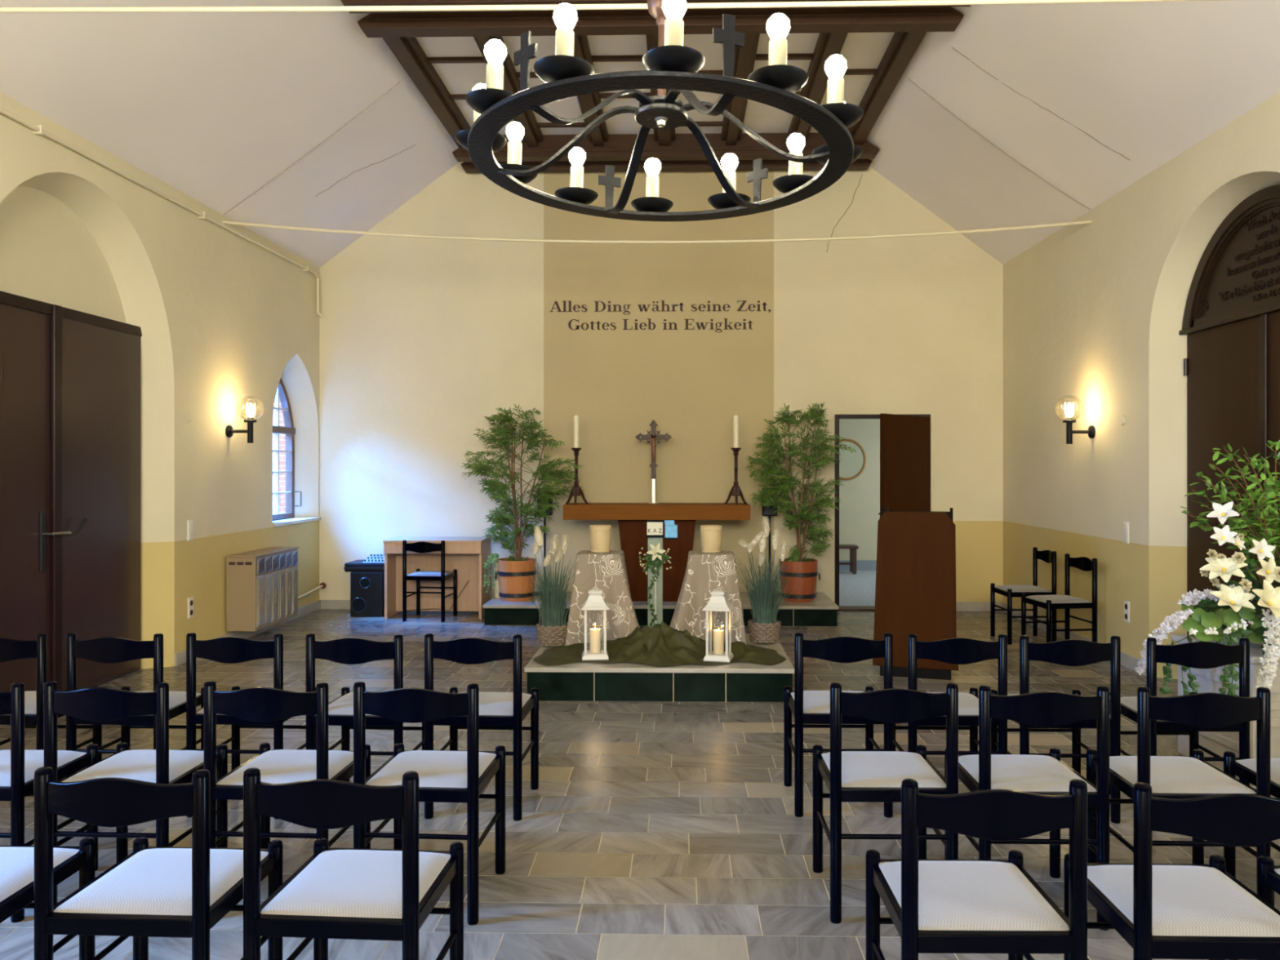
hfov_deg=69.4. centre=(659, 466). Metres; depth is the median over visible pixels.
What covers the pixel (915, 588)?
lectern
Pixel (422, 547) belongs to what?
wooden chair
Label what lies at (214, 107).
ceiling
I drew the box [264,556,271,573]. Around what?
vent
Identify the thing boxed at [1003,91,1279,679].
wall
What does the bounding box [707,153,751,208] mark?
candle light
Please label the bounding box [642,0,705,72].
candle light
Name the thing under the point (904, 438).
door
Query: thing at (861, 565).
baseboard
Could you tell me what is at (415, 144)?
crack
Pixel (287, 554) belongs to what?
vent
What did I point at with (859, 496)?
wall
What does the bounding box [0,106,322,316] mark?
conduit pipe
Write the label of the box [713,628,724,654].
candle
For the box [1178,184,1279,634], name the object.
door
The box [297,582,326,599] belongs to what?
gas pipe
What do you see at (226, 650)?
wooden chair
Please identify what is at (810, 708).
wooden chair
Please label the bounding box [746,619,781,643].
basket
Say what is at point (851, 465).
oval mirror
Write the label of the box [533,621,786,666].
cloth
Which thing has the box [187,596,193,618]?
power socket
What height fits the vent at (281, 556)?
0.130 m
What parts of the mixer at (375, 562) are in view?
control panel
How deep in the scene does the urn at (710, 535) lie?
6.80 m
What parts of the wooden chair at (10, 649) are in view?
backrest, seat, seat frame, leg, leg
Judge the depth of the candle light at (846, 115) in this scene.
2.54 m
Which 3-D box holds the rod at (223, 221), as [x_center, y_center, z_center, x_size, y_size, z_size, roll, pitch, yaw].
[-0.062,-1.975,7.743,7.317,0.215,0.025,0,0,1]
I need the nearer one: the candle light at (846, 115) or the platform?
the candle light at (846, 115)
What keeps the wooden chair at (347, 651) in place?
on the floor
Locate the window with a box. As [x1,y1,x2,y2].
[272,377,320,526]
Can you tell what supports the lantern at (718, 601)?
on the cloth
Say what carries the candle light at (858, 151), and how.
on the chandelier at (674, 66)
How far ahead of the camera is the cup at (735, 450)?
9.13 m
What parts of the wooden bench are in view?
seat, leg, leg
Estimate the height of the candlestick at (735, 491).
0.561 m
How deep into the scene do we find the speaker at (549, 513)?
9.64 m
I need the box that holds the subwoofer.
[350,572,384,617]
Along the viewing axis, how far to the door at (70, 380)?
6.09 m
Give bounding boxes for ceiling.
[0,0,1279,267]
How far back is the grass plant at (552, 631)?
6.69 m
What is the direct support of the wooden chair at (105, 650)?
on the floor
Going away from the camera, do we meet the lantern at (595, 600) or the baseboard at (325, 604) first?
the lantern at (595, 600)
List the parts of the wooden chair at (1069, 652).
leg, leg, seat frame, backrest, leg, leg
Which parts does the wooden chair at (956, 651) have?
leg, leg, seat, seat frame, backrest, leg, leg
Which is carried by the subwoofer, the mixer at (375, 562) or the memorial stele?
the mixer at (375, 562)
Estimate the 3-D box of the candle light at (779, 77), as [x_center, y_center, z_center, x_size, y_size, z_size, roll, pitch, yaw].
[0.299,-1.044,2.351,0.154,0.216,0.154,0,0,1]
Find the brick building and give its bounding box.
[272,400,285,514]
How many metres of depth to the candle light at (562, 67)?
2.30 m
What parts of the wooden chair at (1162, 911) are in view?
leg, leg, seat, seat frame, backrest, leg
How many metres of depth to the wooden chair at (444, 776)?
3.10 m
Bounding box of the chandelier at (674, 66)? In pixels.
[454,0,863,221]
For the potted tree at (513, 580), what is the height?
1.964 m
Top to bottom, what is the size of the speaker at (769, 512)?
1.110 m
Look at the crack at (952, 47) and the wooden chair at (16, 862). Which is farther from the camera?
the crack at (952, 47)
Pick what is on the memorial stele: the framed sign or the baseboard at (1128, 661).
the framed sign
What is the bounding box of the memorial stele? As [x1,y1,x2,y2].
[638,537,671,627]
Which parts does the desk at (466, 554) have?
panel, modesty panel, panel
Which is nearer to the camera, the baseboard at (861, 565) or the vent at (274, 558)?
the vent at (274, 558)
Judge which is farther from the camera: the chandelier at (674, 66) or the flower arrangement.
the flower arrangement
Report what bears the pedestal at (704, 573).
on the platform
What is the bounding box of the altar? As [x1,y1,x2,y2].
[563,502,750,601]
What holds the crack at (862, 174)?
attached to the wall at (422, 340)
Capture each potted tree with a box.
[461,403,583,601]
[745,401,857,602]
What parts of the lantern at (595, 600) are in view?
post, post, post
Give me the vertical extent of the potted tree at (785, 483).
1.983 m
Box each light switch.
[186,520,193,540]
[1123,521,1128,543]
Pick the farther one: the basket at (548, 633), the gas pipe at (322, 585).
the gas pipe at (322, 585)
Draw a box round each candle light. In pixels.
[454,83,506,152]
[465,39,513,114]
[499,121,537,183]
[533,3,595,83]
[554,147,598,204]
[631,158,673,212]
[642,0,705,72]
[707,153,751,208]
[746,13,808,93]
[772,133,813,193]
[811,101,862,165]
[820,54,863,128]
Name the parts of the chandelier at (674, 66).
arm, arm, arm, rod, arm, arm, arm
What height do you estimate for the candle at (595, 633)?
0.168 m
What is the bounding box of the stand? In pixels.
[1171,634,1279,789]
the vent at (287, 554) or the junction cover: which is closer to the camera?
the junction cover
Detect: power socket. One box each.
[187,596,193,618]
[1124,600,1129,622]
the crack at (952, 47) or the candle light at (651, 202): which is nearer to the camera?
the candle light at (651, 202)
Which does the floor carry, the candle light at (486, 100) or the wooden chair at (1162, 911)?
the wooden chair at (1162, 911)
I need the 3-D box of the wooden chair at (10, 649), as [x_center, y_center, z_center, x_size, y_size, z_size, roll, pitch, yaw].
[-2.888,1.129,4.214,0.429,0.801,0.450,0,0,1]
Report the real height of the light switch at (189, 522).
0.160 m
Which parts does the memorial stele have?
rod, panel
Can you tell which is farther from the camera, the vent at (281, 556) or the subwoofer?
the subwoofer
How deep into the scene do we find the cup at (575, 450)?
9.17 m
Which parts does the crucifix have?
stand rod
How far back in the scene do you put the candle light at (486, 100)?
2.48 m
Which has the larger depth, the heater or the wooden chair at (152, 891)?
the heater
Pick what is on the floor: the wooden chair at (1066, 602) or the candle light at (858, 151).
the wooden chair at (1066, 602)
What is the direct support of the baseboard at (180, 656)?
attached to the wall at (222, 317)
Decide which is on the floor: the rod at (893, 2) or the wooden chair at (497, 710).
the wooden chair at (497, 710)
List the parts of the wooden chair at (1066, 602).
leg, leg, seat frame, seat, leg, backrest, leg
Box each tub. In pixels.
[494,557,536,601]
[778,558,820,602]
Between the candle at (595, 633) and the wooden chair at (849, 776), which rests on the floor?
the wooden chair at (849, 776)
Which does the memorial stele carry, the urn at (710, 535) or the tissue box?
the tissue box
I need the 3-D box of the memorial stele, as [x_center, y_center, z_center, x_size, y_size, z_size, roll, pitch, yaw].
[-0.036,0.925,7.065,0.253,0.765,0.136,0,0,1]
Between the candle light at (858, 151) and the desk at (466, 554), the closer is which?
the candle light at (858, 151)
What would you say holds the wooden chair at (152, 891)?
on the floor
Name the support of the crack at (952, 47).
attached to the ceiling
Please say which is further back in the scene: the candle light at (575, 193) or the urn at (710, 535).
the urn at (710, 535)
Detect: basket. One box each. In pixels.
[536,622,567,646]
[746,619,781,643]
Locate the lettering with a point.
(681, 304)
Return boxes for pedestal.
[564,550,639,645]
[669,551,746,644]
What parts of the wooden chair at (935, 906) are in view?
leg, leg, seat frame, seat, backrest, leg, leg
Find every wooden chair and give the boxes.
[0,633,102,761]
[0,681,97,922]
[0,836,95,959]
[34,766,283,959]
[44,680,227,902]
[66,632,203,817]
[186,632,316,819]
[203,680,370,848]
[243,767,463,959]
[306,633,424,782]
[353,681,505,924]
[402,540,457,622]
[424,633,538,821]
[783,632,893,817]
[812,682,958,924]
[866,778,1087,959]
[893,633,1007,755]
[944,684,1109,930]
[990,546,1056,644]
[991,635,1120,823]
[1021,553,1097,642]
[1063,782,1279,959]
[1086,686,1270,893]
[1109,637,1249,795]
[1223,751,1279,878]
[1257,855,1279,906]
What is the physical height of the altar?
0.955 m
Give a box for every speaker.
[534,487,552,595]
[761,487,780,595]
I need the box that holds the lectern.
[872,506,958,679]
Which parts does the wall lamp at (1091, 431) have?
post, bulb, glass globe, arm, wall plate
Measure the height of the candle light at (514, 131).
0.216 m
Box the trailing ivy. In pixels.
[482,553,500,598]
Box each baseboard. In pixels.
[174,600,320,666]
[320,600,1001,611]
[839,560,876,570]
[1001,601,1146,676]
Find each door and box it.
[0,290,142,692]
[834,413,930,611]
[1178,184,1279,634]
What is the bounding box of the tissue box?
[664,520,677,539]
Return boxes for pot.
[493,561,500,598]
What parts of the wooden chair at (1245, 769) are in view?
leg, seat frame, seat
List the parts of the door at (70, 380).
handle plate, handle, rail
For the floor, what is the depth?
3.99 m
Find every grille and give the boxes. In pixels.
[537,488,550,515]
[764,488,776,515]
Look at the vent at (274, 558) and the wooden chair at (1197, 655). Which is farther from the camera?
the vent at (274, 558)
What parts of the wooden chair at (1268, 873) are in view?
seat frame, seat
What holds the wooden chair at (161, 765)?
on the floor
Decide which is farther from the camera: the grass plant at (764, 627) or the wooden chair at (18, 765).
the grass plant at (764, 627)
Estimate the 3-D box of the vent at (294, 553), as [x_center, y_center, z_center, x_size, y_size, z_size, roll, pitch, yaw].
[-3.404,0.855,8.610,0.014,0.130,0.117,0,0,1]
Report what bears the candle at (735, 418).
on the candlestick at (735, 491)
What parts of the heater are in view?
panel, plate, panel, panel, panel, panel, panel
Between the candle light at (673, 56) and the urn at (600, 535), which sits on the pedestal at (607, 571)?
the urn at (600, 535)
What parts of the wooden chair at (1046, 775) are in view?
leg, leg, seat, seat frame, backrest, leg, leg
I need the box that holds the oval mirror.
[839,439,866,479]
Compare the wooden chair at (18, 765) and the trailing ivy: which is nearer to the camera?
the wooden chair at (18, 765)
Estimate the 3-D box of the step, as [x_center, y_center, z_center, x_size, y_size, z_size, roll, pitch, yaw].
[0.011,1.431,9.323,3.408,0.198,0.978,0,0,1]
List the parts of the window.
frame, sill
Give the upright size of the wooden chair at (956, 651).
0.801 m
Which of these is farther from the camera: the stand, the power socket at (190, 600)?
the power socket at (190, 600)
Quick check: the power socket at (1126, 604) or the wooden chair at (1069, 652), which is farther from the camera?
the power socket at (1126, 604)
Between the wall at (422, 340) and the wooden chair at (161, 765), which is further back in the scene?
the wall at (422, 340)
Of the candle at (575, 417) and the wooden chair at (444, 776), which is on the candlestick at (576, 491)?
the candle at (575, 417)
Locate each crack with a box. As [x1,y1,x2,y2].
[222,81,399,215]
[315,144,416,196]
[826,173,862,252]
[907,77,1091,209]
[951,47,1130,160]
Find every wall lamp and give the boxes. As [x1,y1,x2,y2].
[225,395,264,443]
[1055,395,1095,444]
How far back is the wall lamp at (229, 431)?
7.89 m
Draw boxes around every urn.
[589,524,611,553]
[700,524,722,553]
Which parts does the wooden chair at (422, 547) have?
leg, leg, backrest, seat, seat frame, leg, leg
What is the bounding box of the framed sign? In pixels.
[646,520,662,537]
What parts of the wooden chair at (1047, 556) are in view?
leg, leg, seat frame, seat, leg, backrest, leg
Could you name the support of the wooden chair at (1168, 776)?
on the floor
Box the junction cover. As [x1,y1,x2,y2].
[1119,414,1125,425]
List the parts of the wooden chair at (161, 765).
leg, backrest, leg, seat, seat frame, leg, leg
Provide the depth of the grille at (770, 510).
9.53 m
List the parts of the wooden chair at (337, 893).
leg, leg, backrest, seat, seat frame, leg, leg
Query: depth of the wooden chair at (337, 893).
2.21 m
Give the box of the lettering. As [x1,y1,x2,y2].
[549,300,770,332]
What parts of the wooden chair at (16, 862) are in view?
seat, seat frame, leg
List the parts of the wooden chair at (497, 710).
leg, leg, backrest, seat frame, seat, leg, leg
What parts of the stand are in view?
panel moulding, panel moulding, panel moulding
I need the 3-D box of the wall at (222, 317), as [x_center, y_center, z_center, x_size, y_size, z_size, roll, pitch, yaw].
[-3.924,-0.302,3.252,0.250,3.664,13.330,0,0,1]
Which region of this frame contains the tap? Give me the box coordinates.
[319,582,326,588]
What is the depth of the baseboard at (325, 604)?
9.75 m
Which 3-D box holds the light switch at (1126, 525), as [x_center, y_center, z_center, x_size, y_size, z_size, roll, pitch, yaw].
[3.552,0.506,7.044,0.018,0.164,0.072,0,0,1]
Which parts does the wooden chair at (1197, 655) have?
leg, seat, leg, seat frame, leg, backrest, leg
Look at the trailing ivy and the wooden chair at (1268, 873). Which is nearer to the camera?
the wooden chair at (1268, 873)
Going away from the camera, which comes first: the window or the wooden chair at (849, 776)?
the wooden chair at (849, 776)
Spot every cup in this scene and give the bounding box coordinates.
[571,447,581,454]
[730,447,741,454]
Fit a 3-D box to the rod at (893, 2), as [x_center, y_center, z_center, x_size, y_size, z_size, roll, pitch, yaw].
[-0.143,-2.030,4.054,7.315,0.047,0.023,0,0,1]
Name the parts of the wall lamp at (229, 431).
wall plate, arm, glass globe, bulb, post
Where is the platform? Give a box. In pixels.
[524,633,794,702]
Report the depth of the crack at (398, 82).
7.80 m
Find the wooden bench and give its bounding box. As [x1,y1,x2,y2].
[839,544,858,573]
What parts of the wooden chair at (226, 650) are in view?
leg, backrest, leg, seat frame, seat, leg, leg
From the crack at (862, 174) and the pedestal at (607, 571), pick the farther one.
the crack at (862, 174)
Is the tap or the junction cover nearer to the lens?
the junction cover
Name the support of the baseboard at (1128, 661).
attached to the wall at (1093, 313)
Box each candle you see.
[573,415,578,448]
[590,627,600,653]
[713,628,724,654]
[733,413,738,447]
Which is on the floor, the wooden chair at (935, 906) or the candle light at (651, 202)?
the wooden chair at (935, 906)
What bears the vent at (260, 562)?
attached to the heater
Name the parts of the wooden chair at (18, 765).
backrest, leg, seat, seat frame, leg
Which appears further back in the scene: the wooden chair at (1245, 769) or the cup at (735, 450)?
the cup at (735, 450)
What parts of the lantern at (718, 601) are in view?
post, post, post, post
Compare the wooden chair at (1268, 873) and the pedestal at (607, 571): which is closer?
the wooden chair at (1268, 873)
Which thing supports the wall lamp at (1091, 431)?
attached to the wall at (1093, 313)
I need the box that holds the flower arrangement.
[1134,440,1279,696]
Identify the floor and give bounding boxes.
[0,570,1279,959]
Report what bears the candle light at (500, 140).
on the chandelier at (674, 66)
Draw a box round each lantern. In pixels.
[581,586,609,660]
[702,587,734,662]
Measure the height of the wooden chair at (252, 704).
0.801 m
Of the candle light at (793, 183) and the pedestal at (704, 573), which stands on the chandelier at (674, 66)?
the candle light at (793, 183)
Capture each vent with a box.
[256,558,264,574]
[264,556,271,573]
[271,555,278,570]
[278,553,284,568]
[284,551,291,567]
[291,551,297,565]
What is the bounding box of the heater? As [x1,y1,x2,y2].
[226,546,299,631]
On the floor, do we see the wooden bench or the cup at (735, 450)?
the wooden bench
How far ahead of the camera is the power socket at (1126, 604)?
7.02 m
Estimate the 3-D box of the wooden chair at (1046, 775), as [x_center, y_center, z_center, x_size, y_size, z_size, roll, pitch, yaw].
[1.277,1.129,3.246,0.429,0.801,0.450,0,0,1]
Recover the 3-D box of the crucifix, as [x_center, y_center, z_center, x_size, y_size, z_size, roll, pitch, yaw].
[-0.065,-0.050,9.423,0.377,0.854,0.101,0,0,1]
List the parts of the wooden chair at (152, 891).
leg, backrest, leg, seat frame, seat, leg, leg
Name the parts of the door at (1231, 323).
tympanum frame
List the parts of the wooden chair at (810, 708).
leg, leg, seat, seat frame, backrest, leg, leg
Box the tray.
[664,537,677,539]
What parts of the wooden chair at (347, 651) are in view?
leg, leg, seat, backrest, seat frame, leg, leg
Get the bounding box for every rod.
[0,0,1229,13]
[222,220,1091,243]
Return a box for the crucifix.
[635,419,671,503]
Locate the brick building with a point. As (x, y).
(282, 437)
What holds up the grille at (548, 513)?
attached to the speaker at (549, 513)
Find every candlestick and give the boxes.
[565,447,588,504]
[724,447,746,504]
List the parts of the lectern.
panel, panel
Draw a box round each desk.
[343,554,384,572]
[382,536,492,618]
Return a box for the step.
[482,591,839,626]
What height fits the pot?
0.360 m
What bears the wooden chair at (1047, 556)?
on the floor
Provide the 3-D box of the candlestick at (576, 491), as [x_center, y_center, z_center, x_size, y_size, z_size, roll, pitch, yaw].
[-0.832,0.095,9.161,0.230,0.561,0.200,0,0,1]
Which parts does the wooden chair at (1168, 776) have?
leg, leg, seat frame, seat, leg, backrest, leg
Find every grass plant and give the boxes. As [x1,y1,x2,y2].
[520,525,591,646]
[735,516,815,643]
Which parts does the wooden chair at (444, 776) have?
leg, leg, backrest, seat, seat frame, leg, leg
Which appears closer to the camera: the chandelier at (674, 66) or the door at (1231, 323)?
the chandelier at (674, 66)
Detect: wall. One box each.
[0,92,319,669]
[319,161,1003,601]
[839,418,879,559]
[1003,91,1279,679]
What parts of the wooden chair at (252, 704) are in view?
leg, backrest, leg, seat frame, seat, leg, leg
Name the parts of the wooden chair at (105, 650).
leg, backrest, leg, seat frame, leg, seat, leg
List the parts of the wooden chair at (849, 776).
leg, leg, seat frame, seat, backrest, leg, leg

